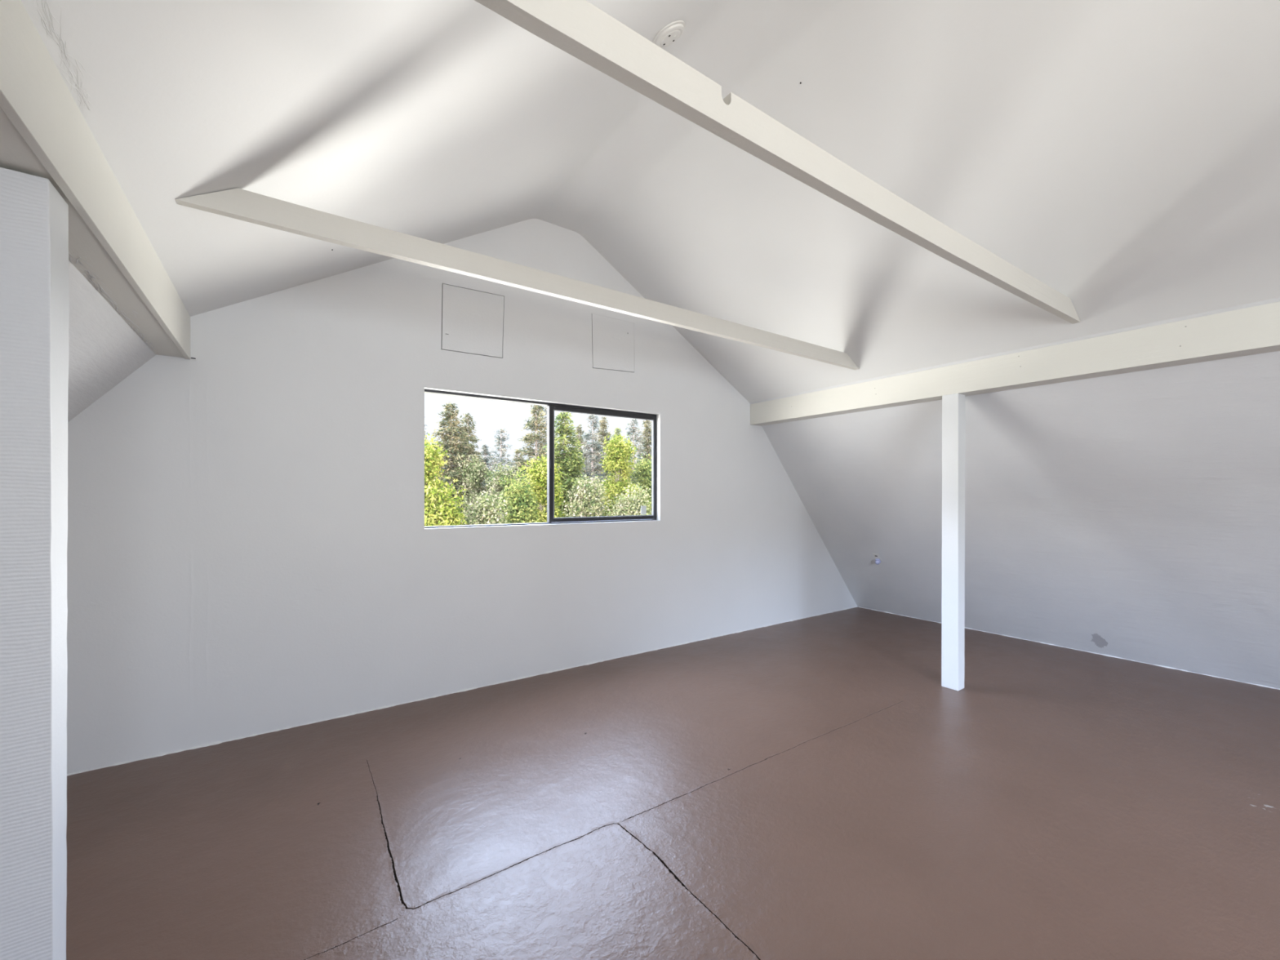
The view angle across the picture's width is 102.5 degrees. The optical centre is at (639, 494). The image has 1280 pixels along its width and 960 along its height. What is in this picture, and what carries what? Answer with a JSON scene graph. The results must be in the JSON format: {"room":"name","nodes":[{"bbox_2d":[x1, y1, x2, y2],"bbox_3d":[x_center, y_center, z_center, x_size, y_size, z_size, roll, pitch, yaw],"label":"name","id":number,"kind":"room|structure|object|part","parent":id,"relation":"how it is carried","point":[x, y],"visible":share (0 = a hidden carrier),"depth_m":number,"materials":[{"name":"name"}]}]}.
{"room":"attic room","nodes":[
{"label":"attic room","id":0,"kind":"room"},
{"bbox_2d":[67,260,155,422],"bbox_3d":[-1.439,0.153,-0.490,2.053,2.494,6.630,0,0,-35],"label":"wall","id":1,"kind":"structure","parent":0,"point":[104,349],"depth_m":2.25,"materials":[{"name":"white paint"}]},
{"bbox_2d":[0,0,195,359],"bbox_3d":[-0.642,-0.861,0.062,0.169,0.236,6.626,0,0,-35],"label":"roof beam","id":2,"kind":"structure","parent":1,"relation":"attached to","point":[44,133],"depth_m":1.36,"materials":[{"name":"paint"}]},
{"bbox_2d":[31,0,94,111],"bbox_3d":[-1.311,-0.992,1.177,0.062,0.036,0.409,0,0,-35],"label":"plaster","id":3,"kind":"object","parent":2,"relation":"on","point":[81,96],"visible":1,"depth_m":1.17,"materials":[{"name":"paint"}]},
{"bbox_2d":[66,218,857,773],"bbox_3d":[-0.708,-0.455,4.116,8.646,3.710,0.118,0,0,-35],"label":"wall","id":4,"kind":"structure","parent":0,"point":[250,551],"depth_m":3.30,"materials":[{"name":"paint"}]},
{"bbox_2d":[66,606,857,775],"bbox_3d":[-0.668,1.391,4.067,8.216,0.018,0.027,0,0,-35],"label":"trim","id":5,"kind":"structure","parent":4,"relation":"attached to","point":[591,663],"depth_m":3.36,"materials":[{"name":"paint"}]},
{"bbox_2d":[440,284,503,358],"bbox_3d":[-1.213,-1.248,3.726,0.451,0.470,0.050,0,0,-35],"label":"access panel","id":6,"kind":"object","parent":4,"relation":"attached to","point":[472,321],"visible":0.89,"depth_m":3.70,"materials":[{"name":"paint"}]},
{"bbox_2d":[423,386,660,529],"bbox_3d":[-0.680,-0.250,4.135,2.023,0.975,0.119,0,0,-35],"label":"window","id":7,"kind":"structure","parent":4,"relation":"in","point":[552,406],"depth_m":4.17,"materials":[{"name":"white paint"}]},
{"bbox_3d":[-0.299,-0.246,4.409,1.052,0.936,0.025,0,0,-35],"label":"sliding sash","id":8,"kind":"part","parent":7,"relation":"part of","materials":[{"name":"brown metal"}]},
{"bbox_2d":[591,313,634,372],"bbox_3d":[-0.239,-1.279,4.399,0.426,0.452,0.050,0,0,-35],"label":"access panel","id":9,"kind":"object","parent":4,"relation":"attached to","point":[612,339],"visible":0.89,"depth_m":4.37,"materials":[{"name":"paint"}]},
{"bbox_2d":[21,0,1279,402],"bbox_3d":[1.207,-1.628,1.338,4.612,1.348,6.630,0,0,-35],"label":"ceiling","id":10,"kind":"structure","parent":0,"point":[1122,156],"depth_m":2.35,"materials":[{"name":"paint"}]},
{"bbox_2d":[175,187,858,369],"bbox_3d":[0.061,-1.081,3.007,4.157,0.119,0.038,0,0,-35],"label":"tie","id":11,"kind":"object","parent":10,"relation":"attached to","point":[237,203],"visible":1,"depth_m":2.39,"materials":[{"name":"paint"}]},
{"bbox_2d":[652,20,684,48],"bbox_3d":[0.126,-2.023,2.257,0.136,0.086,0.154,0,0,-29],"label":"smoke detector","id":12,"kind":"object","parent":10,"relation":"attached to","point":[672,32],"visible":0.94,"depth_m":2.23,"materials":[{"name":"white plastic"}]},
{"bbox_2d":[474,0,1080,324],"bbox_3d":[0.854,-1.057,1.842,4.196,0.132,0.040,0,0,-35],"label":"tie","id":13,"kind":"object","parent":10,"relation":"attached to","point":[580,28],"visible":1,"depth_m":1.43,"materials":[{"name":"paint"}]},
{"bbox_2d":[66,607,1279,959],"bbox_3d":[1.210,1.490,1.340,8.746,0.180,6.950,0,0,-35],"label":"floor","id":14,"kind":"structure","parent":0,"point":[1060,803],"depth_m":2.25,"materials":[{"name":"paint"}]},
{"bbox_2d":[0,167,69,959],"bbox_3d":[-1.469,0.330,1.223,0.120,2.141,0.138,0,0,-35],"label":"post","id":15,"kind":"object","parent":14,"relation":"on","point":[34,291],"visible":1,"depth_m":1.20,"materials":[{"name":"white paint"}]},
{"bbox_2d":[941,393,965,691],"bbox_3d":[2.283,0.338,3.738,0.119,2.125,0.116,0,0,-35],"label":"post","id":16,"kind":"object","parent":14,"relation":"on","point":[953,406],"visible":1,"depth_m":3.70,"materials":[{"name":"paint"}]},
{"bbox_2d":[749,297,1279,688],"bbox_3d":[3.860,0.162,3.171,2.051,2.477,6.630,0,0,-35],"label":"wall","id":17,"kind":"structure","parent":0,"point":[1132,516],"depth_m":3.83,"materials":[{"name":"white paint"}]},
{"bbox_2d":[872,553,882,561],"bbox_3d":[2.575,0.680,5.573,0.076,0.092,0.072,0,0,-35],"label":"outlet plate","id":18,"kind":"object","parent":17,"relation":"attached to","point":[875,555],"visible":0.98,"depth_m":5.56,"materials":[{"name":"white plastic"}]},
{"bbox_2d":[875,558,880,564],"bbox_3d":[2.581,0.726,5.572,0.056,0.062,0.048,0,0,-35],"label":"night light","id":19,"kind":"object","parent":18,"relation":"attached to","point":[877,561],"visible":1,"depth_m":5.56,"materials":[{"name":"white plastic"}]},
{"bbox_2d":[750,301,1279,426],"bbox_3d":[3.092,-0.831,2.642,0.167,0.210,6.626,0,0,-35],"label":"roof beam","id":20,"kind":"structure","parent":17,"relation":"attached to","point":[1255,330],"depth_m":3.19,"materials":[{"name":"paint"}]},
{"bbox_2d":[857,606,1279,689],"bbox_3d":[4.596,1.391,3.686,0.027,0.018,6.600,0,0,-35],"label":"trim","id":21,"kind":"structure","parent":17,"relation":"attached to","point":[858,606],"depth_m":4.45,"materials":[{"name":"paint"}]},
{"label":"outside","id":22,"kind":"structure","parent":0,"visible":0},
{"bbox_3d":[-4.329,5.933,94.240,150.000,6.196,110.000,0,0,-35],"label":"ground","id":23,"kind":"structure","parent":22,"visible":0},
{"bbox_2d":[424,424,432,445],"bbox_3d":[-26.781,-1.535,61.697,6.442,16.252,6.235,0,0,-35],"label":"conifer","id":24,"kind":"object","parent":23,"relation":"on","point":[424,424],"visible":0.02,"depth_m":62.23,"materials":[{"name":"green plant"}]},
{"bbox_2d":[424,433,452,521],"bbox_3d":[-10.394,2.721,24.980,3.077,11.381,2.874,0,0,-35],"label":"leafy tree","id":25,"kind":"object","parent":23,"relation":"on","point":[431,465],"visible":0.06,"depth_m":24.66,"materials":[{"name":"green plant"}]},
{"bbox_2d":[424,471,467,526],"bbox_3d":[-9.372,3.668,24.259,2.960,9.543,2.781,0,0,-35],"label":"bush","id":26,"kind":"object","parent":23,"relation":"on","point":[440,515],"visible":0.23,"depth_m":23.91,"materials":[{"name":"green plant"}]},
{"bbox_2d":[425,401,493,524],"bbox_3d":[-13.975,0.465,38.188,8.622,14.903,8.860,0,0,37],"label":"conifer","id":27,"kind":"object","parent":23,"relation":"on","point":[451,471],"visible":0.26,"depth_m":37.91,"materials":[{"name":"green plant"}]},
{"bbox_2d":[444,413,493,506],"bbox_3d":[-18.034,-0.773,54.170,6.664,15.841,6.759,0,0,-10],"label":"conifer","id":28,"kind":"object","parent":23,"relation":"on","point":[472,448],"visible":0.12,"depth_m":54.09,"materials":[{"name":"green plant"}]},
{"bbox_2d":[447,454,496,525],"bbox_3d":[-12.172,2.597,37.035,5.333,10.946,5.261,0,0,-35],"label":"leafy tree","id":29,"kind":"object","parent":23,"relation":"on","point":[475,475],"visible":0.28,"depth_m":36.75,"materials":[{"name":"green plant"}]},
{"bbox_2d":[461,487,511,524],"bbox_3d":[-7.862,4.071,26.616,3.737,8.944,3.516,0,0,42],"label":"bush","id":30,"kind":"object","parent":23,"relation":"on","point":[484,508],"visible":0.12,"depth_m":26.15,"materials":[{"name":"green plant"}]},
{"bbox_2d":[475,443,497,492],"bbox_3d":[-18.706,0.396,62.152,6.627,13.128,6.210,0,0,-35],"label":"conifer","id":31,"kind":"object","parent":23,"relation":"on","point":[486,452],"visible":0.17,"depth_m":61.79,"materials":[{"name":"green plant"}]},
{"bbox_2d":[481,427,518,517],"bbox_3d":[-13.692,0.512,49.787,6.544,14.125,7.096,0,0,-35],"label":"conifer","id":32,"kind":"object","parent":23,"relation":"on","point":[499,438],"visible":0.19,"depth_m":49.37,"materials":[{"name":"green plant"}]},
{"bbox_2d":[484,459,521,523],"bbox_3d":[-9.621,2.871,36.203,3.949,10.719,4.130,0,0,29],"label":"leafy tree","id":33,"kind":"object","parent":23,"relation":"on","point":[495,482],"visible":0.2,"depth_m":35.66,"materials":[{"name":"green plant"}]},
{"bbox_2d":[497,468,539,524],"bbox_3d":[-6.857,3.612,28.693,3.049,10.071,2.891,0,0,-35],"label":"leafy tree","id":34,"kind":"object","parent":23,"relation":"on","point":[522,503],"visible":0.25,"depth_m":28.32,"materials":[{"name":"green plant"}]},
{"bbox_2d":[508,448,532,500],"bbox_3d":[-15.390,0.653,64.417,6.905,13.018,5.820,0,0,-35],"label":"conifer","id":35,"kind":"object","parent":23,"relation":"on","point":[516,455],"visible":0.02,"depth_m":64.14,"materials":[{"name":"green plant"}]},
{"bbox_2d":[504,404,546,520],"bbox_3d":[-8.119,0.315,39.984,7.631,15.307,8.610,0,0,25],"label":"conifer","id":36,"kind":"object","parent":23,"relation":"on","point":[538,425],"visible":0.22,"depth_m":39.55,"materials":[{"name":"green plant"}]},
{"bbox_2d":[524,407,558,471],"bbox_3d":[-11.800,-2.169,66.731,7.158,18.751,8.019,0,0,40],"label":"conifer","id":37,"kind":"object","parent":23,"relation":"on","point":[545,409],"visible":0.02,"depth_m":66.42,"materials":[{"name":"green plant"}]},
{"bbox_2d":[518,454,566,523],"bbox_3d":[-6.220,3.126,30.691,3.826,11.119,3.841,0,0,-35],"label":"leafy tree","id":38,"kind":"object","parent":23,"relation":"on","point":[539,471],"visible":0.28,"depth_m":30.26,"materials":[{"name":"green plant"}]},
{"bbox_2d":[533,411,592,517],"bbox_3d":[-4.948,1.147,36.255,6.192,14.452,6.681,0,0,-8],"label":"conifer","id":39,"kind":"object","parent":23,"relation":"on","point":[564,429],"visible":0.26,"depth_m":36.03,"materials":[{"name":"green plant"}]},
{"bbox_2d":[555,447,585,516],"bbox_3d":[-5.100,2.414,36.644,3.724,11.904,3.623,0,0,-17],"label":"leafy tree","id":40,"kind":"object","parent":23,"relation":"on","point":[579,466],"visible":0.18,"depth_m":36.01,"materials":[{"name":"green plant"}]},
{"bbox_2d":[555,471,613,517],"bbox_3d":[-3.222,3.747,31.282,4.541,10.099,4.912,0,0,-35],"label":"bush","id":41,"kind":"object","parent":23,"relation":"on","point":[581,496],"visible":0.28,"depth_m":30.75,"materials":[{"name":"green plant"}]},
{"bbox_2d":[572,423,605,510],"bbox_3d":[-7.677,-0.985,66.800,7.492,16.503,7.105,0,0,-35],"label":"conifer","id":42,"kind":"object","parent":23,"relation":"on","point":[580,439],"visible":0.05,"depth_m":66.53,"materials":[{"name":"green plant"}]},
{"bbox_2d":[577,414,611,515],"bbox_3d":[-4.799,-0.229,50.496,6.540,15.960,7.142,0,0,-3],"label":"conifer","id":43,"kind":"object","parent":23,"relation":"on","point":[593,452],"visible":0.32,"depth_m":50.06,"materials":[{"name":"green plant"}]},
{"bbox_2d":[589,415,613,486],"bbox_3d":[-5.319,-2.579,76.248,8.504,18.363,8.792,0,0,-35],"label":"conifer","id":44,"kind":"object","parent":23,"relation":"on","point":[602,434],"visible":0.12,"depth_m":76.15,"materials":[{"name":"green plant"}]},
{"bbox_2d":[598,427,632,510],"bbox_3d":[-3.135,-1.073,69.802,7.423,16.352,7.271,0,0,-35],"label":"conifer","id":45,"kind":"object","parent":23,"relation":"on","point":[617,429],"visible":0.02,"depth_m":69.97,"materials":[{"name":"green plant"}]},
{"bbox_2d":[593,431,640,516],"bbox_3d":[-1.645,2.036,36.351,4.242,12.940,4.009,0,0,-10],"label":"leafy tree","id":46,"kind":"object","parent":23,"relation":"on","point":[620,453],"visible":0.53,"depth_m":35.88,"materials":[{"name":"green plant"}]},
{"bbox_2d":[605,481,651,515],"bbox_3d":[-0.668,4.033,31.605,4.497,9.692,4.539,0,0,-28],"label":"bush","id":47,"kind":"object","parent":23,"relation":"on","point":[628,508],"visible":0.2,"depth_m":31.34,"materials":[{"name":"green plant"}]},
{"bbox_2d":[608,418,651,513],"bbox_3d":[-0.567,0.280,47.319,7.423,14.959,7.117,0,0,-35],"label":"conifer","id":48,"kind":"object","parent":23,"relation":"on","point":[633,420],"visible":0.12,"depth_m":47.59,"materials":[{"name":"green plant"}]},
{"bbox_2d":[626,452,651,515],"bbox_3d":[0.551,2.549,39.169,4.287,11.481,3.714,0,0,-35],"label":"leafy tree","id":49,"kind":"object","parent":23,"relation":"on","point":[642,473],"visible":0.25,"depth_m":38.47,"materials":[{"name":"green plant"}]},
{"bbox_2d":[631,419,651,480],"bbox_3d":[0.862,-1.856,70.270,8.631,18.038,7.363,0,0,27],"label":"conifer","id":50,"kind":"object","parent":23,"relation":"on","point":[647,449],"visible":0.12,"depth_m":69.85,"materials":[{"name":"green plant"}]}
]}

